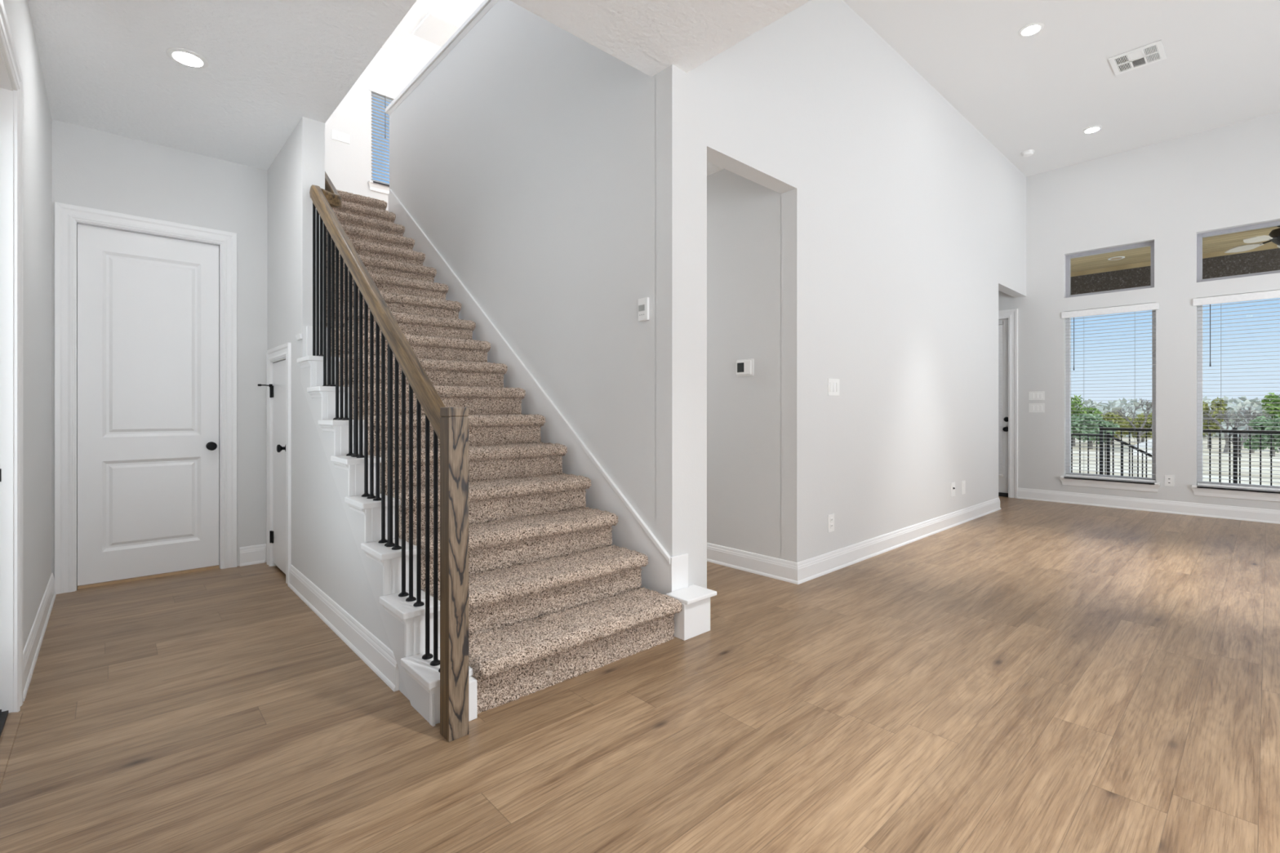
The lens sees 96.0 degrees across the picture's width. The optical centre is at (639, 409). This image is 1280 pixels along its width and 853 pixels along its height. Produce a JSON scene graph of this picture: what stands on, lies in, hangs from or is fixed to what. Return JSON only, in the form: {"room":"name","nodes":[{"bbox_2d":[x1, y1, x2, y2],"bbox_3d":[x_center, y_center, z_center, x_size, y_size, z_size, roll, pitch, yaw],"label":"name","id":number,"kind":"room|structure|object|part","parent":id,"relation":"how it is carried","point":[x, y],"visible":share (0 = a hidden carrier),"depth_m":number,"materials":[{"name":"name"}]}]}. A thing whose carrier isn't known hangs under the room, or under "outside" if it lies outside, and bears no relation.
{"room":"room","nodes":[
{"label":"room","id":0,"kind":"room"},
{"bbox_2d":[2,0,52,650],"bbox_3d":[-0.975,-0.335,0.531,0.160,3.050,8.700,0,0,-43],"label":"wall","id":1,"kind":"structure","parent":0,"point":[37,117],"depth_m":2.95,"materials":[{"name":"white paint"}]},
{"bbox_2d":[0,0,22,789],"bbox_3d":[-2.158,-0.079,1.840,0.186,2.517,1.144,0,0,-43],"label":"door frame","id":2,"kind":"structure","parent":1,"relation":"in","point":[11,73],"depth_m":2.23,"materials":[{"name":"white paint"}]},
{"bbox_3d":[-2.459,0.250,2.200,0.029,0.050,0.004,0,0,-43],"label":"strike plate","id":3,"kind":"part","parent":2,"relation":"part of","materials":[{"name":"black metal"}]},
{"bbox_2d":[22,572,56,702],"bbox_3d":[-0.861,1.109,0.540,0.021,0.141,8.560,0,0,-43],"label":"baseboard","id":4,"kind":"structure","parent":1,"relation":"attached to","point":[33,646],"depth_m":2.82,"materials":[{"name":"white paint"}]},
{"bbox_2d":[52,119,266,577],"bbox_3d":[-3.435,-0.335,4.082,1.333,3.050,0.140,0,0,-43],"label":"wall","id":5,"kind":"structure","parent":0,"point":[92,168],"depth_m":4.22,"materials":[{"name":"white paint"}]},
{"bbox_2d":[54,201,236,594],"bbox_3d":[-3.432,-0.075,4.060,0.965,2.510,0.156,0,0,-43],"label":"door","id":6,"kind":"structure","parent":5,"relation":"in","point":[145,308],"depth_m":4.01,"materials":[{"name":"white paint"}]},
{"bbox_3d":[-3.157,0.267,4.250,0.062,0.062,0.064,0,0,-43],"label":"knob","id":7,"kind":"part","parent":6,"relation":"part of","materials":[{"name":"black metal"}]},
{"bbox_2d":[239,543,266,566],"bbox_3d":[-2.956,1.109,4.412,0.179,0.141,0.021,0,0,-43],"label":"baseboard","id":8,"kind":"structure","parent":5,"relation":"attached to","point":[254,554],"depth_m":4.41,"materials":[{"name":"white paint"}]},
{"bbox_2d":[266,116,433,700],"bbox_3d":[-1.839,-0.335,3.423,0.129,3.050,3.268,0,0,-43],"label":"wall","id":9,"kind":"structure","parent":0,"point":[324,548],"depth_m":3.68,"materials":[{"name":"white paint"}]},
{"bbox_2d":[257,342,291,585],"bbox_3d":[-2.591,0.363,4.157,0.187,1.634,0.724,0,0,-43],"label":"door","id":10,"kind":"structure","parent":9,"relation":"in","point":[278,384],"depth_m":4.18,"materials":[{"name":"white paint"}]},
{"bbox_3d":[-2.468,0.265,3.978,0.060,0.064,0.064,0,0,-43],"label":"knob","id":11,"kind":"part","parent":10,"relation":"part of","materials":[{"name":"black metal"}]},
{"bbox_2d":[288,564,399,691],"bbox_3d":[-1.687,1.109,3.146,0.021,0.141,1.968,0,0,-43],"label":"baseboard","id":12,"kind":"structure","parent":9,"relation":"attached to","point":[371,651],"depth_m":2.90,"materials":[{"name":"white paint"}]},
{"bbox_2d":[324,48,424,210],"bbox_3d":[-2.571,-3.255,8.199,5.507,2.790,0.160,0,0,-43],"label":"wall","id":13,"kind":"structure","parent":0,"point":[348,166],"depth_m":7.24,"materials":[{"name":"white paint"}]},
{"bbox_2d":[331,129,349,143],"bbox_3d":[-3.674,-3.349,7.070,0.193,0.113,0.012,0,0,-43],"label":"light switch","id":14,"kind":"object","parent":13,"relation":"attached to","point":[337,135],"visible":1,"depth_m":7.06,"materials":[{"name":"white plastic"}]},
{"bbox_2d":[368,93,392,195],"bbox_3d":[-3.217,-3.457,7.564,0.710,1.347,0.193,0,0,-43],"label":"window","id":15,"kind":"structure","parent":13,"relation":"in","point":[375,186],"depth_m":7.38,"materials":[{"name":"plastic"}]},
{"bbox_3d":[-3.196,-2.885,7.541,0.690,0.028,0.133,0,0,-43],"label":"sill","id":16,"kind":"part","parent":15,"relation":"part of","materials":[{"name":"white paint"}]},
{"bbox_2d":[368,84,398,184],"bbox_3d":[-3.202,-3.514,7.548,0.678,1.225,0.092,0,0,-43],"label":"window blind","id":17,"kind":"object","parent":15,"relation":"attached to","point":[375,90],"visible":0.43,"depth_m":7.43,"materials":[{"name":"white plastic"}]},
{"bbox_2d":[27,0,810,170],"bbox_3d":[-0.024,-2.023,1.402,2.820,0.327,8.700,0,0,-43],"label":"ceiling","id":18,"kind":"structure","parent":0,"point":[106,65],"depth_m":2.97,"materials":[{"name":"white paint"}]},
{"bbox_2d":[166,47,208,68],"bbox_3d":[-2.389,-1.855,3.046,0.176,0.009,0.176,0,0,-43],"label":"recessed light","id":19,"kind":"object","parent":18,"relation":"in","point":[186,57],"visible":1,"depth_m":3.04,"materials":[{"name":"white plastic"}]},
{"bbox_2d":[381,0,484,65],"bbox_3d":[-0.702,-4.725,6.161,5.507,0.150,5.690,0,0,-43],"label":"ceiling","id":20,"kind":"structure","parent":0,"point":[402,42],"depth_m":6.93,"materials":[{"name":"white paint"}]},
{"bbox_2d":[412,11,460,47],"bbox_3d":[-2.386,-4.641,7.148,0.675,0.017,0.532,0,0,-43],"label":"attic hatch","id":21,"kind":"object","parent":20,"relation":"attached to","point":[434,28],"visible":0.54,"depth_m":7.03,"materials":[{"name":"white paint"}]},
{"bbox_2d":[389,0,655,536],"bbox_3d":[-1.274,-1.018,4.766,0.115,4.415,4.152,0,0,-43],"label":"wall","id":22,"kind":"structure","parent":0,"point":[526,157],"depth_m":3.91,"materials":[{"name":"white paint"}]},
{"bbox_2d":[385,0,497,115],"bbox_3d":[-1.296,-3.232,4.791,0.185,0.077,4.155,0,0,-43],"label":"trim","id":23,"kind":"structure","parent":22,"relation":"on","point":[486,5],"depth_m":5.19,"materials":[{"name":"white paint"}]},
{"bbox_2d":[388,188,688,595],"bbox_3d":[-1.234,-0.601,4.708,0.135,3.562,4.293,0,0,-43],"label":"trim","id":24,"kind":"structure","parent":22,"relation":"attached to","point":[664,574],"depth_m":3.83,"materials":[{"name":"white paint"}]},
{"bbox_2d":[638,297,648,321],"bbox_3d":[0.020,-0.569,3.257,0.018,0.126,0.077,0,0,-43],"label":"alarm keypad","id":25,"kind":"object","parent":22,"relation":"attached to","point":[643,303],"visible":1,"depth_m":3.25,"materials":[{"name":"white plastic"}]},
{"bbox_2d":[0,496,1279,852],"bbox_3d":[1.612,1.255,3.717,10.600,0.150,9.900,0,0,-43],"label":"floor","id":26,"kind":"structure","parent":0,"point":[1024,676],"depth_m":2.18,"materials":[{"name":"brown wood"}]},
{"bbox_2d":[295,190,716,726],"bbox_3d":[-1.696,-0.513,4.255,1.532,3.404,4.573,0,0,-43],"label":"staircase","id":27,"kind":"structure","parent":26,"relation":"on","point":[552,601],"depth_m":3.01,"materials":[{"name":"carpet"}]},
{"bbox_2d":[309,171,468,742],"bbox_3d":[-2.056,-0.933,3.736,0.202,4.224,4.362,0,0,-39],"label":"stair railing","id":28,"kind":"object","parent":27,"relation":"on","point":[450,425],"visible":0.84,"depth_m":2.52,"materials":[{"name":"brown wood"}]},
{"bbox_3d":[-2.078,-1.457,3.751,0.212,3.176,4.307,0,0,-43],"label":"handrail","id":29,"kind":"part","parent":28,"relation":"part of","materials":[{"name":"brown wood"}]},
{"bbox_3d":[-0.675,0.603,2.098,0.077,1.154,0.076,0,0,-43],"label":"newel post","id":30,"kind":"part","parent":28,"relation":"part of","materials":[{"name":"brown wood"}]},
{"bbox_2d":[706,160,724,175],"bbox_3d":[-0.684,-1.845,5.207,1.050,0.020,4.000,0,0,-43],"label":"ceiling","id":31,"kind":"structure","parent":0,"point":[712,168],"depth_m":4.38,"materials":[{"name":"white paint"}]},
{"bbox_2d":[706,168,781,559],"bbox_3d":[-0.333,-0.335,5.527,0.100,3.050,4.002,0,0,-43],"label":"wall","id":32,"kind":"structure","parent":0,"point":[744,216],"depth_m":4.26,"materials":[{"name":"white paint"}]},
{"bbox_2d":[736,358,753,376],"bbox_3d":[0.766,-0.310,4.233,0.028,0.124,0.150,0,0,-43],"label":"thermostat","id":33,"kind":"object","parent":32,"relation":"attached to","point":[744,367],"visible":1,"depth_m":4.22,"materials":[{"name":"white plastic"}]},
{"bbox_2d":[706,542,798,584],"bbox_3d":[-0.294,1.109,5.395,0.021,0.141,4.051,0,0,-43],"label":"baseboard","id":34,"kind":"structure","parent":32,"relation":"attached to","point":[783,570],"depth_m":4.17,"materials":[{"name":"white paint"}]},
{"bbox_2d":[655,0,1026,588],"bbox_3d":[2.601,-0.960,5.418,6.707,4.300,0.130,0,0,-43],"label":"wall","id":35,"kind":"structure","parent":0,"point":[903,225],"depth_m":4.37,"materials":[{"name":"white paint"}]},
{"bbox_2d":[827,513,834,532],"bbox_3d":[1.402,0.829,4.224,0.086,0.128,0.008,0,0,-43],"label":"power outlet","id":36,"kind":"object","parent":35,"relation":"attached to","point":[831,517],"visible":1,"depth_m":4.22,"materials":[{"name":"white plastic"}]},
{"bbox_2d":[827,378,839,395],"bbox_3d":[1.431,-0.168,4.249,0.160,0.124,0.011,0,0,-43],"label":"light switch","id":37,"kind":"object","parent":35,"relation":"attached to","point":[833,384],"visible":1,"depth_m":4.24,"materials":[{"name":"white plastic"}]},
{"bbox_2d":[796,497,1000,584],"bbox_3d":[2.628,1.109,5.428,4.372,0.141,0.151,0,0,-43],"label":"baseboard","id":38,"kind":"structure","parent":35,"relation":"attached to","point":[816,566],"depth_m":4.80,"materials":[{"name":"white paint"}]},
{"bbox_2d":[951,482,955,497],"bbox_3d":[3.185,0.808,5.852,0.105,0.140,0.019,0,0,-43],"label":"outlet","id":39,"kind":"object","parent":35,"relation":"attached to","point":[953,484],"visible":1,"depth_m":5.85,"materials":[{"name":"white plastic"}]},
{"bbox_2d":[961,480,965,494],"bbox_3d":[3.398,0.814,6.055,0.100,0.140,0.008,0,0,-43],"label":"power outlet","id":40,"kind":"object","parent":35,"relation":"attached to","point":[963,482],"visible":1,"depth_m":6.05,"materials":[{"name":"white plastic"}]},
{"bbox_2d":[998,320,1003,475],"bbox_3d":[4.691,-0.155,8.140,0.056,2.119,0.757,0,0,-43],"label":"door blind","id":41,"kind":"object","parent":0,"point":[1000,322],"visible":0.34,"depth_m":7.88,"materials":[{"name":"white plastic"}]},
{"bbox_3d":[4.691,-1.190,8.140,0.056,0.050,0.757,0,0,-43],"label":"head rail","id":42,"kind":"part","parent":41,"relation":"part of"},
{"bbox_2d":[843,0,1279,176],"bbox_3d":[4.550,-3.190,3.494,6.750,0.200,5.600,0,0,-43],"label":"ceiling","id":43,"kind":"structure","parent":0,"point":[1039,92],"depth_m":5.17,"materials":[{"name":"white paint"}]},
{"bbox_2d":[1021,149,1034,156],"bbox_3d":[4.645,-3.067,6.905,0.132,0.046,0.132,0,0,-43],"label":"smoke detector","id":44,"kind":"object","parent":43,"relation":"attached to","point":[1028,153],"visible":1,"depth_m":6.87,"materials":[{"name":"white plastic"}]},
{"bbox_2d":[1017,22,1044,36],"bbox_3d":[3.175,-3.086,4.682,0.176,0.009,0.176,0,0,-43],"label":"recessed light","id":45,"kind":"object","parent":43,"relation":"in","point":[1030,29],"visible":1,"depth_m":4.67,"materials":[{"name":"white plastic"}]},
{"bbox_2d":[1082,125,1102,133],"bbox_3d":[4.982,-3.086,6.352,0.176,0.009,0.176,0,0,-43],"label":"recessed light","id":46,"kind":"object","parent":43,"relation":"in","point":[1095,128],"visible":1,"depth_m":6.33,"materials":[{"name":"white plastic"}]},
{"bbox_2d":[1108,40,1166,75],"bbox_3d":[4.364,-3.084,5.058,0.360,0.012,0.347,0,0,-43],"label":"ceiling vent","id":47,"kind":"object","parent":43,"relation":"in","point":[1153,52],"visible":1,"depth_m":5.05,"materials":[{"name":"white plastic"}]},
{"bbox_2d":[998,111,1279,510],"bbox_3d":[6.506,-0.960,6.237,0.160,4.300,7.000,0,0,-43],"label":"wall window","id":48,"kind":"structure","parent":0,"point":[1167,193],"depth_m":6.67,"materials":[{"name":"white paint"}]},
{"bbox_2d":[998,308,1017,497],"bbox_3d":[4.718,-0.086,8.165,0.169,2.533,1.123,0,0,-43],"label":"door","id":49,"kind":"structure","parent":48,"relation":"attached to","point":[1008,482],"depth_m":7.76,"materials":[{"name":"white paint"}]},
{"bbox_3d":[4.966,0.262,7.829,0.068,0.066,0.066,0,0,-43],"label":"knob","id":50,"kind":"part","parent":49,"relation":"part of","materials":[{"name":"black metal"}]},
{"bbox_2d":[1028,403,1044,412],"bbox_3d":[5.190,-0.026,7.546,0.010,0.118,0.170,0,0,-43],"label":"light switch","id":51,"kind":"object","parent":48,"relation":"attached to","point":[1033,407],"visible":1,"depth_m":7.54,"materials":[{"name":"white plastic"}]},
{"bbox_2d":[1028,391,1044,399],"bbox_3d":[5.190,-0.186,7.546,0.010,0.110,0.170,0,0,-43],"label":"light switch","id":52,"kind":"object","parent":48,"relation":"attached to","point":[1032,395],"visible":1,"depth_m":7.54,"materials":[{"name":"white plastic"}]},
{"bbox_2d":[1059,309,1159,492],"bbox_3d":[5.725,-0.146,7.042,0.193,2.207,0.964,0,0,-43],"label":"window","id":53,"kind":"structure","parent":48,"relation":"attached to","point":[1128,485],"depth_m":7.01,"materials":[{"name":"plastic"}]},
{"bbox_3d":[5.703,0.855,7.021,0.133,0.028,0.944,0,0,-43],"label":"sill","id":54,"kind":"part","parent":53,"relation":"part of","materials":[{"name":"white paint"}]},
{"bbox_2d":[1065,240,1154,297],"bbox_3d":[5.768,-1.702,7.093,0.060,0.559,0.862,0,0,-43],"label":"window","id":55,"kind":"structure","parent":48,"relation":"attached to","point":[1068,258],"depth_m":7.10,"materials":[{"name":"grey plastic"}]},
{"bbox_2d":[1061,302,1159,482],"bbox_3d":[5.709,-0.203,7.027,0.092,2.083,0.932,0,0,-43],"label":"window blind","id":56,"kind":"object","parent":48,"relation":"attached to","point":[1151,306],"visible":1,"depth_m":6.96,"materials":[{"name":"white plastic"}]},
{"bbox_3d":[5.722,0.829,7.039,0.052,0.020,0.860,0,0,-43],"label":"rail","id":57,"kind":"part","parent":56,"relation":"part of","materials":[{"name":"white plastic"}]},
{"bbox_3d":[5.722,-0.186,7.039,0.054,2.023,0.490,0,0,-43],"label":"ladder cord","id":58,"kind":"part","parent":56,"relation":"part of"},
{"bbox_2d":[1017,487,1279,524],"bbox_3d":[6.923,1.109,5.647,0.021,0.141,5.566,0,0,-43],"label":"baseboard","id":59,"kind":"structure","parent":48,"relation":"attached to","point":[1244,513],"depth_m":6.67,"materials":[{"name":"white paint"}]},
{"bbox_2d":[1164,475,1173,486],"bbox_3d":[6.058,0.812,6.600,0.008,0.124,0.080,0,0,-43],"label":"power outlet","id":60,"kind":"object","parent":48,"relation":"attached to","point":[1169,480],"visible":1,"depth_m":6.60,"materials":[{"name":"white plastic"}]},
{"bbox_2d":[1191,305,1279,502],"bbox_3d":[6.544,-0.146,6.148,0.193,2.207,0.964,0,0,-43],"label":"window","id":61,"kind":"structure","parent":48,"relation":"attached to","point":[1260,495],"depth_m":6.37,"materials":[{"name":"plastic"}]},
{"bbox_3d":[6.522,0.855,6.128,0.133,0.028,0.944,0,0,-43],"label":"sill","id":62,"kind":"part","parent":61,"relation":"part of","materials":[{"name":"white paint"}]},
{"bbox_2d":[1192,289,1279,490],"bbox_3d":[6.528,-0.203,6.134,0.092,2.083,0.932,0,0,-43],"label":"window blind","id":63,"kind":"object","parent":48,"relation":"attached to","point":[1269,294],"visible":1,"depth_m":6.20,"materials":[{"name":"white plastic"}]},
{"bbox_3d":[6.541,0.829,6.146,0.052,0.020,0.860,0,0,-43],"label":"rail","id":64,"kind":"part","parent":63,"relation":"part of","materials":[{"name":"white plastic"}]},
{"bbox_2d":[1196,220,1279,282],"bbox_3d":[6.588,-1.704,6.199,0.060,0.561,0.862,0,0,-43],"label":"window","id":65,"kind":"structure","parent":48,"relation":"attached to","point":[1199,236],"depth_m":6.35,"materials":[{"name":"grey plastic"}]},
{"bbox_2d":[1071,226,1279,272],"bbox_3d":[6.869,-2.345,8.334,3.210,0.150,13.000,0,0,-43],"label":"ceiling","id":66,"kind":"structure","parent":0,"point":[1222,242],"depth_m":8.28,"materials":[{"name":"brown wood"}]},
{"bbox_2d":[1107,256,1124,260],"bbox_3d":[7.118,-2.265,8.617,0.200,0.010,0.200,0,0,-43],"label":"recessed light","id":67,"kind":"object","parent":66,"relation":"in","point":[1116,257],"visible":1,"depth_m":8.61,"materials":[{"name":"white plastic"}]},
{"bbox_2d":[1071,243,1279,276],"bbox_3d":[7.617,-2.237,9.020,0.020,0.065,13.000,0,0,-43],"label":"trim","id":68,"kind":"structure","parent":66,"relation":"attached to","point":[1268,246],"depth_m":8.88,"materials":[{"name":"brown wood"}]},
{"bbox_2d":[1071,248,1279,294],"bbox_3d":[7.728,-1.970,9.121,0.280,0.600,13.000,0,0,-43],"label":"exterior beam","id":69,"kind":"structure","parent":66,"relation":"attached to","point":[1265,260],"depth_m":8.38,"materials":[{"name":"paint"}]},
{"bbox_2d":[1224,225,1279,253],"bbox_3d":[7.873,-2.138,7.021,1.029,0.265,1.070,0,0,-43],"label":"ceiling fan","id":70,"kind":"object","parent":66,"relation":"hanging from","point":[1274,235],"visible":0.93,"depth_m":7.03,"materials":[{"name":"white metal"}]},
{"bbox_3d":[7.690,-2.061,7.343,0.185,0.049,0.348,0,0,-43],"label":"blade","id":71,"kind":"part","parent":70,"relation":"part of","materials":[{"name":"white wood"}]},
{"bbox_3d":[7.455,-2.061,6.961,0.362,0.049,0.169,0,0,2],"label":"blade","id":72,"kind":"part","parent":70,"relation":"part of","materials":[{"name":"white wood"}]},
{"bbox_3d":[7.833,-2.110,6.993,0.280,0.210,0.280,0,0,-43],"label":"motor","id":73,"kind":"part","parent":70,"relation":"part of","materials":[{"name":"brown metal"}]},
{"label":"outside","id":74,"kind":"structure","parent":0,"visible":0},
{"bbox_3d":[7.225,1.350,7.982,3.260,0.160,12.000,0,0,-43],"label":"floor","id":75,"kind":"structure","parent":74,"visible":0},
{"bbox_2d":[1071,433,1099,474],"bbox_3d":[7.180,0.818,9.955,0.044,0.905,1.230,0,0,-43],"label":"fence","id":76,"kind":"object","parent":75,"relation":"on","point":[1072,434],"visible":0.12,"depth_m":9.68,"materials":[{"name":"metal"}]},
{"bbox_3d":[7.180,0.415,9.955,0.044,0.038,1.230,0,0,-43],"label":"rail","id":77,"kind":"part","parent":76,"relation":"part of","materials":[{"name":"metal"}]},
{"bbox_2d":[1099,426,1279,485],"bbox_3d":[8.545,0.766,8.288,0.044,1.008,3.067,0,0,-43],"label":"fence","id":78,"kind":"object","parent":75,"relation":"on","point":[1102,428],"visible":0.46,"depth_m":8.40,"materials":[{"name":"metal"}]},
{"bbox_3d":[7.524,0.766,9.402,0.044,1.008,0.044,0,0,-43],"label":"post","id":79,"kind":"part","parent":78,"relation":"part of","materials":[{"name":"metal"}]},
{"bbox_3d":[8.553,0.312,8.280,0.044,0.038,3.045,0,0,-43],"label":"rail","id":80,"kind":"part","parent":78,"relation":"part of","materials":[{"name":"metal"}]},
{"bbox_3d":[8.551,0.766,8.282,0.044,1.008,0.044,0,0,-43],"label":"post","id":81,"kind":"part","parent":78,"relation":"part of","materials":[{"name":"metal"}]},
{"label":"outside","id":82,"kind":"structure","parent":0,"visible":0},
{"bbox_2d":[1072,409,1279,486],"bbox_3d":[85.626,1.830,78.517,207.650,3.700,320.000,0,0,-43],"label":"ground","id":83,"kind":"structure","parent":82,"point":[1084,449],"depth_m":34.55,"materials":[{"name":"beige soil"}]},
{"bbox_2d":[1071,394,1102,446],"bbox_3d":[43.458,1.077,58.845,3.804,5.616,6.119,0,0,4],"label":"tree","id":84,"kind":"object","parent":83,"relation":"on","point":[1073,411],"visible":0.11,"depth_m":57.79,"materials":[{"name":"green plant"}]},
{"bbox_2d":[1071,413,1119,448],"bbox_3d":[41.132,2.049,52.720,5.212,3.502,4.113,0,0,-43],"label":"cedar tree","id":85,"kind":"object","parent":83,"relation":"on","point":[1074,421],"visible":0.67,"depth_m":51.88,"materials":[{"name":"green plant"}]},
{"bbox_2d":[1097,411,1132,444],"bbox_3d":[49.576,1.985,61.167,5.483,3.781,4.368,0,0,-43],"label":"tree","id":86,"kind":"object","parent":83,"relation":"on","point":[1122,422],"visible":0.23,"depth_m":59.47,"materials":[{"name":"green plant"}]},
{"bbox_2d":[1103,410,1133,439],"bbox_3d":[59.642,1.823,71.824,4.065,3.846,3.741,0,0,-43],"label":"bare tree","id":87,"kind":"object","parent":83,"relation":"on","point":[1107,411],"visible":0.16,"depth_m":71.35,"materials":[{"name":"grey plant"}]},
{"bbox_2d":[1106,432,1151,477],"bbox_3d":[8.104,1.115,9.509,0.044,1.470,0.642,0,0,-43],"label":"stair handrail","id":88,"kind":"object","parent":83,"relation":"on","point":[1108,446],"visible":0.28,"depth_m":9.66,"materials":[{"name":"metal"}]},
{"bbox_3d":[7.902,0.980,9.729,0.044,1.200,0.044,0,0,-43],"label":"post","id":89,"kind":"part","parent":88,"relation":"part of","materials":[{"name":"metal"}]},
{"bbox_3d":[8.109,0.605,9.505,0.044,0.383,0.629,0,0,-43],"label":"rail","id":90,"kind":"part","parent":88,"relation":"part of","materials":[{"name":"metal"}]},
{"bbox_2d":[1111,398,1151,443],"bbox_3d":[46.472,1.207,53.713,2.728,5.192,4.335,0,0,-43],"label":"bare tree","id":91,"kind":"object","parent":83,"relation":"on","point":[1148,410],"visible":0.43,"depth_m":53.96,"materials":[{"name":"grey plant"}]},
{"bbox_2d":[1123,413,1151,442],"bbox_3d":[55.610,2.077,63.783,5.183,3.576,4.273,0,0,-43],"label":"tree","id":92,"kind":"object","parent":83,"relation":"on","point":[1140,420],"visible":0.42,"depth_m":62.71,"materials":[{"name":"green plant"}]},
{"bbox_2d":[1133,439,1151,456],"bbox_3d":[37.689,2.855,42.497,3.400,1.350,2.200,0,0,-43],"label":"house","id":93,"kind":"structure","parent":83,"relation":"on","point":[1148,448],"depth_m":41.55,"materials":[{"name":"white"}]},
{"bbox_2d":[1072,395,1279,439],"bbox_3d":[83.915,0.880,91.933,53.424,7.226,63.515,0,0,-43],"label":"treeline","id":94,"kind":"object","parent":83,"relation":"on","point":[1115,405],"visible":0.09,"depth_m":84.42,"materials":[{"name":"green plant"}]},
{"bbox_2d":[1202,396,1227,448],"bbox_3d":[53.664,1.325,54.328,1.829,5.103,2.457,0,0,-43],"label":"tree","id":95,"kind":"object","parent":83,"relation":"on","point":[1220,403],"visible":0.44,"depth_m":54.04,"materials":[{"name":"green plant"}]},
{"bbox_2d":[1202,404,1245,452],"bbox_3d":[49.821,1.661,48.999,2.270,4.324,2.865,0,0,-23],"label":"bare tree","id":96,"kind":"object","parent":83,"relation":"on","point":[1226,437],"visible":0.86,"depth_m":49.23,"materials":[{"name":"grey plant"}]},
{"bbox_2d":[1226,426,1254,457],"bbox_3d":[44.669,2.397,43.091,2.216,2.458,1.489,0,0,-22],"label":"bare tree","id":97,"kind":"object","parent":83,"relation":"on","point":[1242,441],"visible":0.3,"depth_m":42.90,"materials":[{"name":"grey plant"}]},
{"bbox_2d":[1230,404,1271,453],"bbox_3d":[52.543,1.661,49.564,3.004,4.282,2.612,0,0,-43],"label":"bare tree","id":98,"kind":"object","parent":83,"relation":"on","point":[1254,413],"visible":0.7,"depth_m":49.67,"materials":[{"name":"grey plant"}]},
{"bbox_2d":[1240,413,1279,456],"bbox_3d":[48.909,2.047,44.753,3.328,3.506,3.104,0,0,-16],"label":"cedar tree","id":99,"kind":"object","parent":83,"relation":"on","point":[1265,438],"visible":0.69,"depth_m":44.47,"materials":[{"name":"green plant"}]},
{"bbox_2d":[1261,392,1279,451],"bbox_3d":[56.462,0.875,50.459,2.961,6.003,2.419,0,0,2],"label":"tree","id":100,"kind":"object","parent":83,"relation":"on","point":[1272,395],"visible":0.55,"depth_m":50.83,"materials":[{"name":"green plant"}]},
{"bbox_3d":[56.456,0.177,50.473,2.956,4.606,2.423,0,0,3],"label":"crown","id":101,"kind":"part","parent":100,"relation":"part of","materials":[{"name":"green plant"}]}
]}

